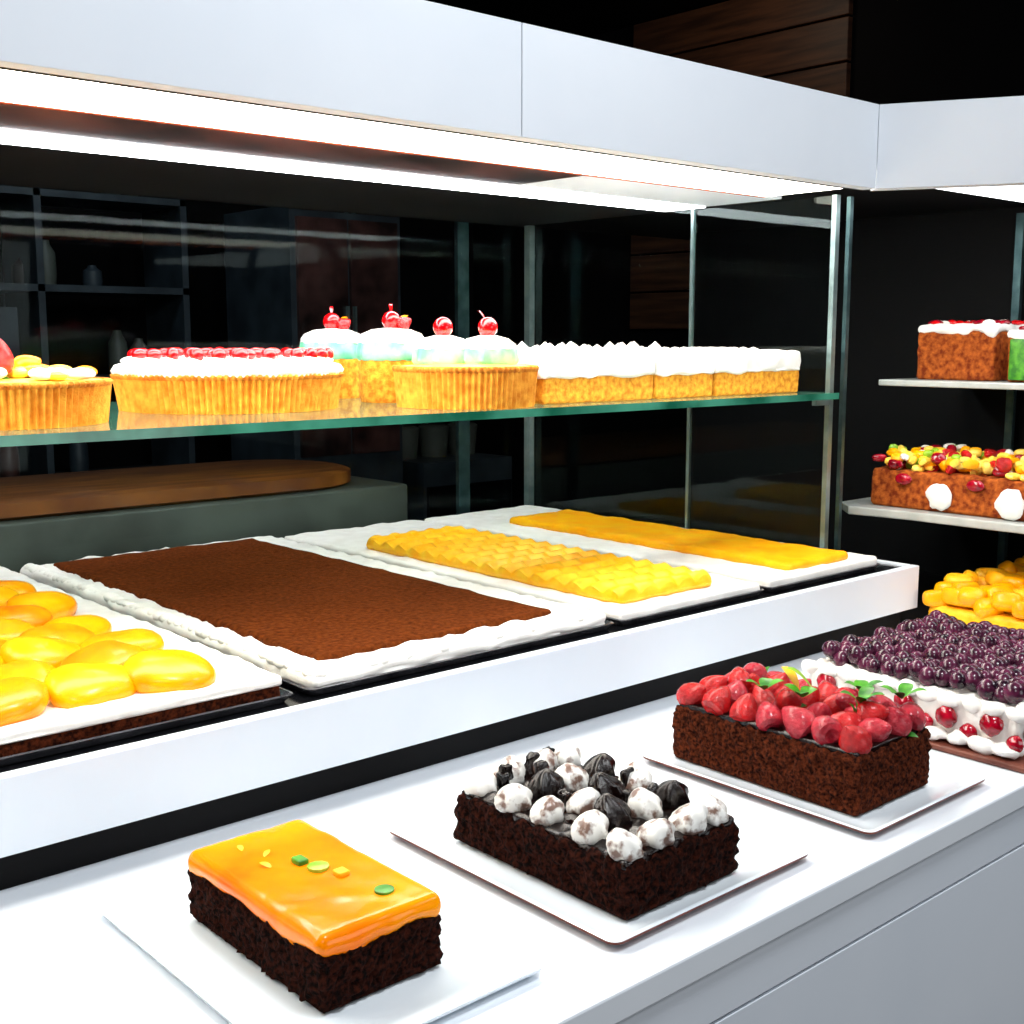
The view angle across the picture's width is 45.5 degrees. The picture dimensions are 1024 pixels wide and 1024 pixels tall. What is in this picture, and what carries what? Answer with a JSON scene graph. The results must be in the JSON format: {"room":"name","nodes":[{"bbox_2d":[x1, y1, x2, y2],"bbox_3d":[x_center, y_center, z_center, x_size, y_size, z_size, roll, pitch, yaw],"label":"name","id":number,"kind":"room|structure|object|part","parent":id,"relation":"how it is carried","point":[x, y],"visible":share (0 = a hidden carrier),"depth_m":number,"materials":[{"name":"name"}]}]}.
{"room":"food shop","nodes":[
{"label":"food shop","id":0,"kind":"room"},
{"bbox_2d":[0,200,473,470],"bbox_3d":[-3.269,-0.780,5.129,8.000,3.200,0.100,-7,11,-41],"label":"wall","id":1,"kind":"structure","parent":0,"point":[80,328],"depth_m":6.25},
{"bbox_2d":[426,0,729,36],"bbox_3d":[-0.248,-1.910,1.532,8.000,0.050,9.000,-7,11,-41],"label":"ceiling","id":2,"kind":"structure","parent":0,"point":[585,18],"depth_m":6.20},
{"bbox_2d":[473,0,1023,523],"bbox_3d":[2.780,-0.680,4.423,0.100,3.200,9.000,-7,11,-41],"label":"wall","id":3,"kind":"structure","parent":0,"point":[625,464],"depth_m":6.79,"materials":[{"name":"black wood"}]},
{"bbox_2d":[630,0,852,328],"bbox_3d":[1.093,-1.720,6.084,0.035,1.590,1.320,-7,11,-41],"label":"wood wall panel","id":4,"kind":"object","parent":3,"relation":"attached to","point":[829,42],"visible":0.32,"depth_m":5.98,"materials":[{"name":"brown wood"}]},
{"bbox_3d":[-0.248,1.308,1.990,8.000,0.050,9.000,-7,11,-41],"label":"floor","id":5,"kind":"structure","parent":0,"visible":0},
{"bbox_2d":[0,185,194,476],"bbox_3d":[-2.408,-0.287,5.209,2.100,2.200,0.430,-7,11,-41],"label":"storage rack","id":6,"kind":"object","parent":5,"relation":"on","point":[29,260],"visible":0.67,"depth_m":5.48,"materials":[{"name":"metal"}]},
{"bbox_2d":[0,476,407,571],"bbox_3d":[-1.655,0.582,2.955,3.100,1.115,0.550,-7,11,-41],"label":"countertop","id":7,"kind":"structure","parent":5,"relation":"on","point":[359,502],"depth_m":3.24,"materials":[{"name":"grey metal"}]},
{"bbox_2d":[0,460,350,520],"bbox_3d":[-1.359,-0.033,3.139,2.140,0.049,0.540,-7,11,-41],"label":"wooden serving board","id":8,"kind":"object","parent":7,"relation":"on","point":[43,495],"visible":1,"depth_m":3.31,"materials":[{"name":"brown wood"}]},
{"bbox_2d":[224,207,402,482],"bbox_3d":[-0.964,-0.385,6.078,0.620,2.150,0.640,-7,11,-41],"label":"tall cabinet","id":9,"kind":"object","parent":5,"relation":"on","point":[286,268],"visible":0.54,"depth_m":5.78,"materials":[{"name":"metal"}]},
{"bbox_2d":[402,422,511,520],"bbox_3d":[-0.417,0.069,6.646,0.600,1.090,0.620,-7,11,-41],"label":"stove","id":10,"kind":"object","parent":5,"relation":"on","point":[429,473],"visible":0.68,"depth_m":6.41,"materials":[{"name":"metal"}]},
{"bbox_2d":[0,517,1023,1023],"bbox_3d":[-0.359,0.777,2.345,4.200,0.900,2.215,-7,11,-41],"label":"countertop","id":11,"kind":"structure","parent":5,"relation":"on","point":[919,919],"depth_m":1.50,"materials":[{"name":"white laminate"}]},
{"bbox_2d":[97,876,542,1023],"bbox_3d":[-0.219,0.461,1.321,0.297,0.013,0.440,-7,11,-41],"label":"serving plate","id":12,"kind":"object","parent":11,"relation":"on","point":[476,963],"visible":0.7,"depth_m":1.25,"materials":[{"name":"ceramic"}]},
{"bbox_2d":[187,819,442,1013],"bbox_3d":[-0.217,0.420,1.310,0.162,0.087,0.284,-7,11,-41],"label":"chocolate cake","id":13,"kind":"object","parent":12,"relation":"on","point":[323,918],"visible":1,"depth_m":1.25,"materials":[{"name":"food"}]},
{"bbox_2d":[0,0,1023,890],"bbox_3d":[0.001,-0.161,1.802,4.200,1.112,2.900,-7,11,-41],"label":"refrigerated display case","id":14,"kind":"object","parent":11,"relation":"on","point":[828,228],"visible":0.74,"depth_m":2.19,"materials":[{"name":"white metal"}]},
{"bbox_2d":[0,338,113,430],"bbox_3d":[-0.726,-0.186,1.720,0.313,0.123,0.313,-2,8,-16],"label":"tart","id":15,"kind":"object","parent":14,"relation":"on","point":[34,394],"visible":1,"depth_m":1.65,"materials":[{"name":"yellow food"}]},
{"bbox_2d":[0,566,292,766],"bbox_3d":[-1.131,0.217,1.745,1.187,0.090,1.160,-7,11,-41],"label":"sheet cake","id":16,"kind":"object","parent":14,"relation":"on","point":[76,672],"visible":1,"depth_m":1.64,"materials":[{"name":"yellow food"}]},
{"bbox_2d":[110,347,343,414],"bbox_3d":[-0.487,-0.232,2.103,0.392,0.105,0.392,1,8,4],"label":"tart","id":17,"kind":"object","parent":14,"relation":"on","point":[176,380],"visible":1,"depth_m":1.95,"materials":[{"name":"yellow food"}]},
{"bbox_3d":[-1.204,-0.255,2.467,3.250,0.822,0.006,-7,11,-41],"label":"glass","id":18,"kind":"part","parent":14,"relation":"part of","materials":[{"name":"clear glass"}]},
{"bbox_3d":[-0.906,-0.559,1.613,2.630,0.016,0.220,-7,11,-41],"label":"soffit glass","id":19,"kind":"part","parent":14,"relation":"part of","materials":[{"name":"glass"}]},
{"bbox_2d":[20,536,613,695],"bbox_3d":[-0.436,0.155,2.359,0.630,0.040,1.160,-7,11,-41],"label":"sheet cake","id":20,"kind":"object","parent":14,"relation":"on","point":[320,620],"visible":0.97,"depth_m":2.13,"materials":[{"name":"brown food"}]},
{"bbox_2d":[299,306,359,398],"bbox_3d":[-0.365,-0.325,2.479,0.135,0.184,0.135,-7,11,-41],"label":"cake","id":21,"kind":"object","parent":14,"relation":"on","point":[336,335],"visible":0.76,"depth_m":2.44,"materials":[{"name":"white food"}]},
{"bbox_2d":[0,129,704,211],"bbox_3d":[-0.790,-0.606,1.954,3.260,0.018,0.130,-7,11,-41],"label":"lamp","id":22,"kind":"object","parent":14,"relation":"attached to","point":[17,137],"depth_m":2.31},
{"bbox_3d":[-0.623,-0.571,1.707,3.180,0.019,0.013,-7,11,-41],"label":"copper trim","id":23,"kind":"part","parent":14,"relation":"part of","materials":[{"name":"brown metal"}]},
{"bbox_2d":[356,304,423,402],"bbox_3d":[-0.229,-0.302,2.318,0.135,0.184,0.135,-7,11,-41],"label":"cake","id":24,"kind":"object","parent":14,"relation":"on","point":[377,350],"visible":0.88,"depth_m":2.27,"materials":[{"name":"yellow food"}]},
{"bbox_2d":[0,391,838,446],"bbox_3d":[-0.712,-0.144,1.911,3.235,0.014,0.695,-7,11,-41],"label":"glass shelf","id":25,"kind":"object","parent":14,"relation":"attached to","point":[352,412],"depth_m":1.91,"materials":[{"name":"glass"}]},
{"bbox_2d":[0,69,841,196],"bbox_3d":[-0.530,-0.556,1.604,3.180,0.018,0.265,-7,11,-41],"label":"lamp","id":26,"kind":"object","parent":14,"relation":"attached to","point":[22,89],"depth_m":1.90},
{"bbox_3d":[-0.353,0.323,1.634,3.360,0.096,0.020,-7,11,-41],"label":"fascia panel","id":27,"kind":"part","parent":14,"relation":"part of","materials":[{"name":"white metal"}]},
{"bbox_3d":[-0.139,-0.391,3.419,0.040,0.822,0.014,-7,11,-41],"label":"door frame","id":28,"kind":"part","parent":14,"relation":"part of","materials":[{"name":"metal"}]},
{"bbox_2d":[392,311,538,409],"bbox_3d":[-0.083,-0.273,2.170,0.262,0.168,0.262,-7,11,-41],"label":"tart","id":29,"kind":"object","parent":14,"relation":"on","point":[447,371],"visible":1,"depth_m":2.10,"materials":[{"name":"food"}]},
{"bbox_2d":[284,520,763,625],"bbox_3d":[-0.034,0.095,2.711,0.415,0.059,1.160,-7,11,-41],"label":"sheet cake","id":30,"kind":"object","parent":14,"relation":"on","point":[627,590],"visible":0.97,"depth_m":2.46,"materials":[{"name":"yellow food"}]},
{"bbox_3d":[0.050,-0.404,3.514,0.020,0.822,0.022,-7,11,-41],"label":"corner post","id":31,"kind":"part","parent":14,"relation":"part of","materials":[{"name":"metal"}]},
{"bbox_2d":[517,341,655,403],"bbox_3d":[0.082,-0.280,2.414,0.314,0.114,0.282,-7,11,-41],"label":"cake","id":32,"kind":"object","parent":14,"relation":"on","point":[569,373],"visible":0.62,"depth_m":2.31,"materials":[{"name":"white food"}]},
{"bbox_3d":[0.257,-0.374,3.300,0.006,0.822,0.576,-7,11,-41],"label":"glass","id":33,"kind":"part","parent":14,"relation":"part of","materials":[{"name":"clear glass"}]},
{"bbox_2d":[574,341,714,398],"bbox_3d":[0.265,-0.303,2.576,0.191,0.114,0.283,-7,11,-41],"label":"cake","id":34,"kind":"object","parent":14,"relation":"on","point":[678,373],"visible":0.55,"depth_m":2.48,"materials":[{"name":"white food"}]},
{"bbox_2d":[425,505,879,592],"bbox_3d":[0.285,0.061,2.990,0.405,0.048,1.155,-7,11,-41],"label":"sheet cake","id":35,"kind":"object","parent":14,"relation":"on","point":[775,566],"visible":0.89,"depth_m":2.79,"materials":[{"name":"food"}]},
{"bbox_2d":[645,347,800,395],"bbox_3d":[0.448,-0.319,2.737,0.305,0.100,0.282,-7,11,-41],"label":"cake","id":36,"kind":"object","parent":14,"relation":"on","point":[738,371],"visible":0.59,"depth_m":2.64,"materials":[{"name":"food"}]},
{"bbox_3d":[0.587,-0.321,2.932,0.006,0.822,0.398,-7,11,-41],"label":"glass","id":37,"kind":"part","parent":14,"relation":"part of","materials":[{"name":"clear glass"}]},
{"bbox_3d":[0.723,-0.299,2.775,0.015,0.822,0.012,-7,11,-41],"label":"corner post","id":38,"kind":"part","parent":14,"relation":"part of","materials":[{"name":"metal"}]},
{"bbox_3d":[0.763,-0.304,2.809,0.012,0.822,0.010,-7,11,-41],"label":"corner post","id":39,"kind":"part","parent":14,"relation":"part of","materials":[{"name":"metal"}]},
{"bbox_3d":[1.496,-0.266,2.992,0.020,0.984,2.700,-7,11,-41],"label":"return panel","id":40,"kind":"part","parent":14,"relation":"part of","materials":[{"name":"clear glass"}]},
{"bbox_2d":[842,497,1023,533],"bbox_3d":[1.441,0.037,2.649,0.550,0.020,1.400,-7,11,-41],"label":"shelf","id":41,"kind":"object","parent":14,"relation":"attached to","point":[864,506],"depth_m":2.81,"materials":[{"name":"white"}]},
{"bbox_2d":[871,443,1023,520],"bbox_3d":[1.187,-0.066,2.787,0.291,0.144,0.694,-7,11,-41],"label":"cake","id":42,"kind":"object","parent":14,"relation":"on","point":[963,479],"visible":1,"depth_m":2.81,"materials":[{"name":"brown food"}]},
{"bbox_2d":[879,378,1023,389],"bbox_3d":[1.507,-0.267,2.637,0.410,0.015,1.360,-7,11,-41],"label":"shelf","id":43,"kind":"object","parent":14,"relation":"attached to","point":[913,382],"depth_m":2.87,"materials":[{"name":"white"}]},
{"bbox_2d":[917,319,1023,380],"bbox_3d":[1.135,-0.398,2.986,0.209,0.145,0.209,-7,11,-41],"label":"cake","id":44,"kind":"object","parent":14,"relation":"on","point":[973,350],"visible":0.95,"depth_m":2.91,"materials":[{"name":"brown food"}]},
{"bbox_2d":[940,185,1023,201],"bbox_3d":[1.399,-0.657,2.309,0.450,0.018,1.100,-7,11,-41],"label":"lamp","id":45,"kind":"object","parent":14,"relation":"attached to","point":[1013,193],"depth_m":2.65,"materials":[{"name":"white"}]},
{"bbox_3d":[1.291,-0.280,3.158,0.015,0.964,0.020,-7,11,-41],"label":"return post","id":46,"kind":"part","parent":14,"relation":"part of","materials":[{"name":"metal"}]},
{"bbox_2d":[1007,326,1023,381],"bbox_3d":[1.288,-0.360,2.775,0.226,0.131,0.244,-7,11,-41],"label":"cake","id":47,"kind":"object","parent":14,"relation":"on","point":[1015,371],"visible":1,"depth_m":2.77,"materials":[{"name":"green food"}]},
{"bbox_2d":[389,805,808,944],"bbox_3d":[0.105,0.426,1.569,0.360,0.013,0.417,-7,11,-41],"label":"serving plate","id":48,"kind":"object","parent":11,"relation":"on","point":[760,854],"visible":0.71,"depth_m":1.47,"materials":[{"name":"ceramic"}]},
{"bbox_2d":[453,740,739,919],"bbox_3d":[0.101,0.381,1.522,0.212,0.104,0.316,-7,11,-41],"label":"cake","id":49,"kind":"object","parent":48,"relation":"on","point":[628,845],"visible":1,"depth_m":1.46,"materials":[{"name":"brown food"}]},
{"bbox_2d":[630,517,944,622],"bbox_3d":[-0.579,0.315,2.529,4.200,0.034,1.554,-7,11,-41],"label":"countertop","id":50,"kind":"structure","parent":11,"relation":"on","point":[927,581],"depth_m":3.25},
{"bbox_2d":[642,743,984,834],"bbox_3d":[0.448,0.388,1.840,0.313,0.013,0.408,-7,11,-41],"label":"serving plate","id":51,"kind":"object","parent":11,"relation":"on","point":[945,782],"visible":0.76,"depth_m":1.74,"materials":[{"name":"ceramic"}]},
{"bbox_2d":[672,662,931,815],"bbox_3d":[0.430,0.306,1.828,0.219,0.165,0.348,-7,11,-41],"label":"chocolate cake","id":52,"kind":"object","parent":51,"relation":"on","point":[846,750],"visible":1,"depth_m":1.74,"materials":[{"name":"brown food"}]},
{"bbox_3d":[0.363,0.512,1.486,4.200,0.061,0.030,-7,11,-41],"label":"panel","id":53,"kind":"part","parent":11,"relation":"part of","materials":[{"name":"white laminate"}]},
{"bbox_3d":[0.363,0.912,1.543,4.200,0.739,0.030,-7,11,-41],"label":"panel","id":54,"kind":"part","parent":11,"relation":"part of","materials":[{"name":"white laminate"}]},
{"bbox_2d":[801,610,1023,772],"bbox_3d":[0.804,0.287,2.143,0.475,0.126,0.435,-7,11,-41],"label":"cake","id":55,"kind":"object","parent":11,"relation":"on","point":[972,673],"visible":0.88,"depth_m":2.02,"materials":[{"name":"purple food"}]},
{"bbox_2d":[922,556,1023,628],"bbox_3d":[1.231,0.203,2.740,0.534,0.126,0.401,-7,11,-41],"label":"cake","id":56,"kind":"object","parent":11,"relation":"on","point":[995,596],"visible":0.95,"depth_m":2.66,"materials":[{"name":"food"}]}
]}

